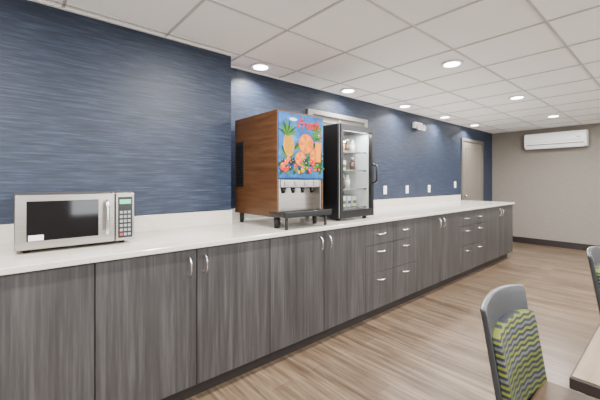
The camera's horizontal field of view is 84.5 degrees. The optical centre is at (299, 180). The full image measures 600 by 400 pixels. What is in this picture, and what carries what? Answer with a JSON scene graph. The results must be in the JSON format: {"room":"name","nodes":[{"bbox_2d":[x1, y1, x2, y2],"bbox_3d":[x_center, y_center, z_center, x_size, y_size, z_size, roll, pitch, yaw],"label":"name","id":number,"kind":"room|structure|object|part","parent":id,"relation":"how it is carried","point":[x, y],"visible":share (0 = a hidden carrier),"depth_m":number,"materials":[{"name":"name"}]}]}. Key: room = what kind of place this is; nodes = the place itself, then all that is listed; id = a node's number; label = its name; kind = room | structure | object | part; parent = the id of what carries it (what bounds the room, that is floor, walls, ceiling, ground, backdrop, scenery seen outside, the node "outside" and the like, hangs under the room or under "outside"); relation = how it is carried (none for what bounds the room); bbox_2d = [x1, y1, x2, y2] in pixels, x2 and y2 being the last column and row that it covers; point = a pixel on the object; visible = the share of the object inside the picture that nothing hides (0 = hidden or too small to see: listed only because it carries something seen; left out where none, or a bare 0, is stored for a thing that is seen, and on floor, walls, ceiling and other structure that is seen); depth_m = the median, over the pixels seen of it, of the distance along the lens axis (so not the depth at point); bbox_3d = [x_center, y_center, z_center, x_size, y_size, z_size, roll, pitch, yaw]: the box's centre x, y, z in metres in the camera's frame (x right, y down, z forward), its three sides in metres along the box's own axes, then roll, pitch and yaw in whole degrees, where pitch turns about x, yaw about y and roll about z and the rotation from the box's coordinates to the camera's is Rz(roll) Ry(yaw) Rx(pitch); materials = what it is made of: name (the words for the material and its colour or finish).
{"room":"common room","nodes":[
{"label":"common room","id":0,"kind":"room"},
{"bbox_2d":[0,0,230,224],"bbox_3d":[-2.407,0.067,1.538,4.386,2.440,0.520,0,0,-41],"label":"wall","id":1,"kind":"structure","parent":0,"point":[87,103],"depth_m":2.18,"materials":[{"name":"blue paint"}]},
{"bbox_2d":[0,210,231,245],"bbox_3d":[-1.378,0.299,2.073,2.132,0.115,0.020,0,0,-41],"label":"backsplash","id":2,"kind":"structure","parent":1,"relation":"attached to","point":[143,223],"depth_m":2.43,"materials":[{"name":"stone"}]},
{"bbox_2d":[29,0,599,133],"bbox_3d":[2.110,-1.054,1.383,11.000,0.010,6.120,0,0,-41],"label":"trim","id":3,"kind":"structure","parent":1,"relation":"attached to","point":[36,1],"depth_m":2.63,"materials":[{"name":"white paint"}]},
{"bbox_2d":[41,0,599,132],"bbox_3d":[2.067,-1.106,1.433,11.300,0.094,6.550,0,0,-41],"label":"ceiling","id":4,"kind":"structure","parent":0,"point":[347,25],"depth_m":2.56,"materials":[{"name":"tile"}]},
{"bbox_2d":[250,63,270,70],"bbox_3d":[-0.362,-1.048,3.038,0.188,0.011,0.188,0,0,-41],"label":"recessed light","id":5,"kind":"object","parent":4,"relation":"in","point":[256,66],"visible":1,"depth_m":3.01,"materials":[{"name":"white plastic"}]},
{"bbox_2d":[48,0,599,131],"bbox_3d":[2.110,-1.056,1.384,11.000,0.007,6.120,0,0,-41],"label":"grid","id":6,"kind":"object","parent":4,"relation":"attached to","point":[530,2],"depth_m":2.68,"materials":[{"name":"white metal"}]},
{"bbox_2d":[340,88,355,92],"bbox_3d":[0.559,-1.048,3.838,0.188,0.011,0.188,0,0,-41],"label":"recessed light","id":7,"kind":"object","parent":4,"relation":"in","point":[346,90],"visible":1,"depth_m":3.81,"materials":[{"name":"white plastic"}]},
{"bbox_2d":[398,104,411,107],"bbox_3d":[1.472,-1.048,4.632,0.188,0.011,0.188,0,0,-41],"label":"recessed light","id":8,"kind":"object","parent":4,"relation":"in","point":[405,105],"visible":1,"depth_m":4.62,"materials":[{"name":"white plastic"}]},
{"bbox_2d":[441,60,462,67],"bbox_3d":[1.362,-1.048,2.960,0.188,0.011,0.188,0,0,-41],"label":"recessed light","id":9,"kind":"object","parent":4,"relation":"in","point":[452,63],"visible":1,"depth_m":2.94,"materials":[{"name":"white plastic"}]},
{"bbox_2d":[508,95,525,99],"bbox_3d":[2.728,-1.048,4.147,0.188,0.011,0.188,0,0,-41],"label":"recessed light","id":10,"kind":"object","parent":4,"relation":"in","point":[518,96],"visible":1,"depth_m":4.12,"materials":[{"name":"white plastic"}]},
{"bbox_2d":[231,68,491,208],"bbox_3d":[1.665,0.067,5.237,6.614,2.440,0.280,0,0,-41],"label":"wall","id":11,"kind":"structure","parent":0,"point":[405,155],"depth_m":4.75,"materials":[{"name":"blue paint"}]},
{"bbox_2d":[307,108,367,127],"bbox_3d":[0.482,-0.288,4.003,1.060,1.030,0.030,0,0,-41],"label":"hatch","id":12,"kind":"object","parent":11,"relation":"attached to","point":[328,118],"visible":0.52,"depth_m":3.96,"materials":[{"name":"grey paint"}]},
{"bbox_3d":[0.476,-0.263,4.010,0.920,0.980,0.012,0,0,-41],"label":"panel","id":13,"kind":"part","parent":12,"relation":"part of","materials":[{"name":"grey paint"}]},
{"bbox_2d":[413,122,425,130],"bbox_3d":[1.860,-0.848,5.146,0.220,0.131,0.113,0,0,-41],"label":"emergency light","id":14,"kind":"object","parent":11,"relation":"attached to","point":[419,126],"visible":1,"depth_m":5.09,"materials":[{"name":"white plastic"}]},
{"bbox_2d":[461,137,483,200],"bbox_3d":[3.461,0.232,6.566,1.040,2.110,0.070,0,0,-41],"label":"door frame","id":15,"kind":"structure","parent":11,"relation":"in","point":[462,139],"depth_m":6.48,"materials":[{"name":"grey paint"}]},
{"bbox_2d":[463,141,481,200],"bbox_3d":[3.442,0.259,6.588,0.914,2.037,0.012,0,0,-41],"label":"door","id":16,"kind":"structure","parent":15,"relation":"attached to","point":[472,156],"depth_m":6.58,"materials":[{"name":"beige wood"}]},
{"bbox_2d":[465,147,479,190],"bbox_3d":[3.447,-0.233,6.582,0.680,0.840,0.004,0,0,-41],"label":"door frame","id":17,"kind":"structure","parent":16,"relation":"attached to","point":[465,147],"depth_m":6.53,"materials":[{"name":"beige wood"}]},
{"bbox_2d":[185,242,599,399],"bbox_3d":[2.075,1.327,1.538,11.150,0.080,6.400,0,0,-41],"label":"floor","id":18,"kind":"structure","parent":0,"point":[431,345],"depth_m":2.55,"materials":[{"name":"wood"}]},
{"bbox_2d":[0,204,512,399],"bbox_3d":[0.630,0.838,3.540,7.068,0.899,0.919,0,0,-41],"label":"base cabinet","id":19,"kind":"object","parent":18,"relation":"on","point":[184,324],"visible":0.99,"depth_m":1.98,"materials":[{"name":"grey wood"}]},
{"bbox_3d":[-1.185,0.788,1.421,0.512,0.788,0.020,0,0,-41],"label":"cabinet door","id":20,"kind":"part","parent":19,"relation":"part of","materials":[{"name":"grey wood"}]},
{"bbox_3d":[-0.798,0.788,1.758,0.505,0.788,0.020,0,0,-41],"label":"cabinet door","id":21,"kind":"part","parent":19,"relation":"part of","materials":[{"name":"grey wood"}]},
{"bbox_3d":[-0.621,0.487,1.871,0.011,0.116,0.041,0,0,-41],"label":"door pull","id":22,"kind":"part","parent":19,"relation":"part of","materials":[{"name":"silver metal"}]},
{"bbox_3d":[-0.550,0.487,1.933,0.011,0.116,0.041,0,0,-41],"label":"door pull","id":23,"kind":"part","parent":19,"relation":"part of","materials":[{"name":"silver metal"}]},
{"bbox_3d":[-0.409,0.788,2.096,0.517,0.788,0.020,0,0,-41],"label":"cabinet door","id":24,"kind":"part","parent":19,"relation":"part of","materials":[{"name":"grey wood"}]},
{"bbox_2d":[0,195,514,275],"bbox_3d":[0.627,0.315,3.549,7.096,0.145,0.904,0,0,-41],"label":"countertop","id":25,"kind":"structure","parent":19,"relation":"on","point":[159,233],"depth_m":2.33,"materials":[{"name":"stone"}]},
{"bbox_2d":[14,191,133,252],"bbox_3d":[-1.264,0.211,1.862,0.529,0.292,0.410,0,0,-41],"label":"microwave oven","id":26,"kind":"object","parent":25,"relation":"on","point":[42,220],"visible":1,"depth_m":1.72,"materials":[{"name":"silver metal"}]},
{"bbox_3d":[-1.056,0.200,1.806,0.020,0.204,0.051,0,0,-41],"label":"door handle","id":27,"kind":"part","parent":26,"relation":"part of","materials":[{"name":"silver metal"}]},
{"bbox_3d":[-1.010,0.203,1.898,0.097,0.271,0.030,0,0,-41],"label":"control panel","id":28,"kind":"part","parent":26,"relation":"part of","materials":[{"name":"silver metal"}]},
{"bbox_2d":[235,109,330,229],"bbox_3d":[-0.155,-0.087,2.783,0.494,0.888,0.716,0,0,-41],"label":"dispenser","id":29,"kind":"object","parent":25,"relation":"on","point":[279,160],"visible":1,"depth_m":2.61,"materials":[{"name":"brown wood"}]},
{"bbox_2d":[236,142,243,186],"bbox_3d":[-0.513,-0.143,2.827,0.004,0.380,0.120,0,0,-41],"label":"vent","id":30,"kind":"object","parent":29,"relation":"attached to","point":[239,145],"depth_m":2.82,"materials":[{"name":"black plastic"}]},
{"bbox_3d":[-0.507,0.315,2.885,0.042,0.084,0.042,0,0,-41],"label":"leg","id":31,"kind":"part","parent":29,"relation":"part of","materials":[{"name":"black plastic"}]},
{"bbox_3d":[-0.179,0.315,2.508,0.042,0.084,0.042,0,0,-41],"label":"leg","id":32,"kind":"part","parent":29,"relation":"part of","materials":[{"name":"black plastic"}]},
{"bbox_2d":[269,208,314,217],"bbox_3d":[0.006,0.249,2.589,0.475,0.035,0.200,0,0,-41],"label":"drip tray","id":33,"kind":"object","parent":29,"relation":"on","point":[282,212],"depth_m":2.47,"materials":[{"name":"black plastic"}]},
{"bbox_3d":[0.015,-0.269,2.594,0.462,0.501,0.012,0,0,-41],"label":"sign panel","id":34,"kind":"part","parent":29,"relation":"part of","materials":[{"name":"multicoloured plastic"}]},
{"bbox_2d":[279,209,325,212],"bbox_3d":[0.029,0.230,2.549,0.428,0.005,0.100,0,0,-41],"label":"grille","id":35,"kind":"object","parent":29,"relation":"attached to","point":[307,210],"depth_m":2.54,"materials":[{"name":"black"}]},
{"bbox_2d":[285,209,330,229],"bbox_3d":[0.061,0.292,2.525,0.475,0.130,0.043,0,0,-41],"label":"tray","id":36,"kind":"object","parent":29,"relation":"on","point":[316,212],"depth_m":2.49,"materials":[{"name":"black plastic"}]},
{"bbox_3d":[0.123,0.315,2.770,0.042,0.084,0.042,0,0,-41],"label":"leg","id":37,"kind":"part","parent":29,"relation":"part of","materials":[{"name":"black plastic"}]},
{"bbox_2d":[315,135,320,161],"bbox_3d":[0.149,-0.268,2.694,0.070,0.230,0.001,0,0,-41],"label":"glass","id":38,"kind":"object","parent":29,"relation":"attached to","point":[317,137],"depth_m":2.70,"materials":[{"name":"orange"}]},
{"bbox_2d":[308,123,377,220],"bbox_3d":[0.379,-0.078,3.237,0.480,0.870,0.611,0,0,-41],"label":"refrigerator","id":39,"kind":"object","parent":25,"relation":"on","point":[348,150],"visible":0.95,"depth_m":3.15,"materials":[{"name":"black metal"}]},
{"bbox_2d":[345,144,349,150],"bbox_3d":[0.466,-0.319,3.254,0.054,0.090,0.054,0,0,-41],"label":"bottle","id":40,"kind":"object","parent":39,"relation":"on","point":[347,146],"depth_m":3.23,"materials":[{"name":"brown plastic"}]},
{"bbox_2d":[345,180,349,188],"bbox_3d":[0.466,0.031,3.254,0.054,0.090,0.054,0,0,-41],"label":"bottle","id":41,"kind":"object","parent":39,"relation":"on","point":[347,182],"depth_m":3.23,"materials":[{"name":"beige plastic"}]},
{"bbox_2d":[350,144,354,150],"bbox_3d":[0.525,-0.319,3.305,0.054,0.090,0.054,0,0,-41],"label":"bottle","id":42,"kind":"object","parent":39,"relation":"on","point":[352,146],"depth_m":3.28,"materials":[{"name":"beige plastic"}]},
{"bbox_2d":[350,162,354,169],"bbox_3d":[0.525,-0.144,3.305,0.054,0.090,0.054,0,0,-41],"label":"bottle","id":43,"kind":"object","parent":39,"relation":"on","point":[352,164],"depth_m":3.28,"materials":[{"name":"brown plastic"}]},
{"bbox_2d":[343,150,366,154],"bbox_3d":[0.350,-0.273,3.271,0.410,0.014,0.462,0,0,-41],"label":"wire shelf","id":44,"kind":"object","parent":39,"relation":"attached to","point":[345,152],"depth_m":3.23,"materials":[{"name":"silver metal"}]},
{"bbox_2d":[343,169,366,171],"bbox_3d":[0.350,-0.098,3.271,0.410,0.014,0.462,0,0,-41],"label":"wire shelf","id":45,"kind":"object","parent":39,"relation":"attached to","point":[344,170],"depth_m":3.23,"materials":[{"name":"silver metal"}]},
{"bbox_2d":[343,188,366,189],"bbox_3d":[0.350,0.077,3.271,0.410,0.014,0.462,0,0,-41],"label":"wire shelf","id":46,"kind":"object","parent":39,"relation":"attached to","point":[343,188],"depth_m":3.15,"materials":[{"name":"silver metal"}]},
{"bbox_2d":[343,206,366,208],"bbox_3d":[0.350,0.252,3.271,0.410,0.014,0.462,0,0,-41],"label":"wire shelf","id":47,"kind":"object","parent":39,"relation":"attached to","point":[344,207],"depth_m":3.18,"materials":[{"name":"silver metal"}]},
{"bbox_3d":[0.528,-0.089,3.066,0.476,0.842,0.036,0,0,-41],"label":"door frame","id":48,"kind":"part","parent":39,"relation":"part of","materials":[{"name":"black plastic"}]},
{"bbox_3d":[0.724,-0.073,3.173,0.022,0.202,0.062,0,0,-41],"label":"door handle","id":49,"kind":"part","parent":39,"relation":"part of","materials":[{"name":"black plastic"}]},
{"bbox_3d":[-0.014,0.788,2.439,0.518,0.788,0.020,0,0,-41],"label":"cabinet door","id":50,"kind":"part","parent":19,"relation":"part of","materials":[{"name":"grey wood"}]},
{"bbox_3d":[0.383,0.788,2.784,0.525,0.788,0.020,0,0,-41],"label":"cabinet door","id":51,"kind":"part","parent":19,"relation":"part of","materials":[{"name":"grey wood"}]},
{"bbox_3d":[0.744,0.490,3.098,0.422,0.193,0.020,0,0,-41],"label":"drawer","id":52,"kind":"part","parent":19,"relation":"part of","materials":[{"name":"grey wood"}]},
{"bbox_3d":[0.744,0.720,3.098,0.422,0.255,0.020,0,0,-41],"label":"drawer","id":53,"kind":"part","parent":19,"relation":"part of","materials":[{"name":"grey wood"}]},
{"bbox_3d":[0.744,1.017,3.098,0.422,0.330,0.020,0,0,-41],"label":"drawer","id":54,"kind":"part","parent":19,"relation":"part of","materials":[{"name":"grey wood"}]},
{"bbox_3d":[1.067,0.490,3.378,0.422,0.193,0.020,0,0,-41],"label":"drawer","id":55,"kind":"part","parent":19,"relation":"part of","materials":[{"name":"grey wood"}]},
{"bbox_3d":[1.067,0.720,3.378,0.422,0.255,0.020,0,0,-41],"label":"drawer","id":56,"kind":"part","parent":19,"relation":"part of","materials":[{"name":"grey wood"}]},
{"bbox_3d":[1.067,1.017,3.378,0.422,0.330,0.020,0,0,-41],"label":"drawer","id":57,"kind":"part","parent":19,"relation":"part of","materials":[{"name":"grey wood"}]},
{"bbox_3d":[1.430,0.788,3.695,0.532,0.788,0.020,0,0,-41],"label":"cabinet door","id":58,"kind":"part","parent":19,"relation":"part of","materials":[{"name":"grey wood"}]},
{"bbox_3d":[1.834,0.788,4.046,0.529,0.788,0.020,0,0,-41],"label":"cabinet door","id":59,"kind":"part","parent":19,"relation":"part of","materials":[{"name":"grey wood"}]},
{"bbox_3d":[2.192,0.490,4.357,0.409,0.193,0.020,0,0,-41],"label":"drawer","id":60,"kind":"part","parent":19,"relation":"part of","materials":[{"name":"grey wood"}]},
{"bbox_3d":[2.192,0.720,4.357,0.409,0.255,0.020,0,0,-41],"label":"drawer","id":61,"kind":"part","parent":19,"relation":"part of","materials":[{"name":"grey wood"}]},
{"bbox_3d":[2.192,1.017,4.357,0.409,0.330,0.020,0,0,-41],"label":"drawer","id":62,"kind":"part","parent":19,"relation":"part of","materials":[{"name":"grey wood"}]},
{"bbox_3d":[2.504,0.720,4.628,0.409,0.255,0.020,0,0,-41],"label":"drawer","id":63,"kind":"part","parent":19,"relation":"part of","materials":[{"name":"grey wood"}]},
{"bbox_3d":[2.504,0.490,4.628,0.409,0.193,0.020,0,0,-41],"label":"drawer","id":64,"kind":"part","parent":19,"relation":"part of","materials":[{"name":"grey wood"}]},
{"bbox_3d":[2.504,1.017,4.628,0.409,0.330,0.020,0,0,-41],"label":"drawer","id":65,"kind":"part","parent":19,"relation":"part of","materials":[{"name":"grey wood"}]},
{"bbox_3d":[2.883,0.788,4.957,0.584,0.788,0.020,0,0,-41],"label":"cabinet door","id":66,"kind":"part","parent":19,"relation":"part of","materials":[{"name":"grey wood"}]},
{"bbox_3d":[3.327,0.788,5.344,0.584,0.788,0.020,0,0,-41],"label":"cabinet door","id":67,"kind":"part","parent":19,"relation":"part of","materials":[{"name":"grey wood"}]},
{"bbox_3d":[3.276,0.787,5.867,0.020,0.799,0.878,0,0,-41],"label":"panel","id":68,"kind":"part","parent":19,"relation":"part of","materials":[{"name":"grey wood"}]},
{"bbox_2d":[480,284,597,399],"bbox_3d":[0.944,0.857,1.109,0.430,0.860,0.537,0,0,-41],"label":"dining chair","id":69,"kind":"object","parent":18,"relation":"on","point":[518,372],"visible":1,"depth_m":1.25,"materials":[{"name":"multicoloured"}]},
{"bbox_2d":[492,309,546,399],"bbox_3d":[0.823,0.677,1.248,0.402,0.310,0.103,0,0,-41],"label":"cushion","id":70,"kind":"object","parent":69,"relation":"on","point":[518,367],"depth_m":1.25,"materials":[{"name":"fabric"}]},
{"bbox_2d":[531,381,597,399],"bbox_3d":[0.982,0.832,1.065,0.430,0.040,0.420,0,0,-41],"label":"seat cushion","id":71,"kind":"object","parent":69,"relation":"on","point":[541,390],"depth_m":1.26,"materials":[{"name":"beige fabric"}]},
{"bbox_2d":[569,324,599,398],"bbox_3d":[1.268,0.912,0.870,0.745,0.750,0.750,0,0,-41],"label":"dining table","id":72,"kind":"object","parent":18,"relation":"on","point":[585,377],"visible":1,"depth_m":0.93,"materials":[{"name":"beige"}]},
{"bbox_2d":[585,246,599,396],"bbox_3d":[2.028,0.857,1.920,0.430,0.860,0.537,0,0,-41],"label":"dining chair","id":73,"kind":"object","parent":18,"relation":"on","point":[593,252],"visible":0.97,"depth_m":1.96,"materials":[{"name":"grey plastic"}]},
{"bbox_2d":[595,262,599,287],"bbox_3d":[1.908,0.677,2.058,0.402,0.310,0.103,0,0,-41],"label":"cushion","id":74,"kind":"object","parent":73,"relation":"on","point":[597,264],"depth_m":1.94,"materials":[{"name":"fabric"}]},
{"bbox_2d":[492,123,599,245],"bbox_3d":[6.226,0.067,5.147,0.150,2.440,6.400,0,0,-41],"label":"wall","id":75,"kind":"structure","parent":0,"point":[555,192],"depth_m":6.51,"materials":[{"name":"beige paint"}]},
{"bbox_2d":[524,129,588,149],"bbox_3d":[4.920,-0.785,6.371,0.214,0.305,0.960,0,0,-41],"label":"air conditioner","id":76,"kind":"object","parent":75,"relation":"attached to","point":[576,138],"visible":1,"depth_m":6.27,"materials":[{"name":"white plastic"}]},
{"bbox_2d":[513,236,599,250],"bbox_3d":[6.259,1.227,4.983,0.014,0.120,6.108,0,0,-41],"label":"baseboard","id":77,"kind":"structure","parent":75,"relation":"attached to","point":[569,245],"depth_m":6.47,"materials":[{"name":"black rubber"}]}
]}

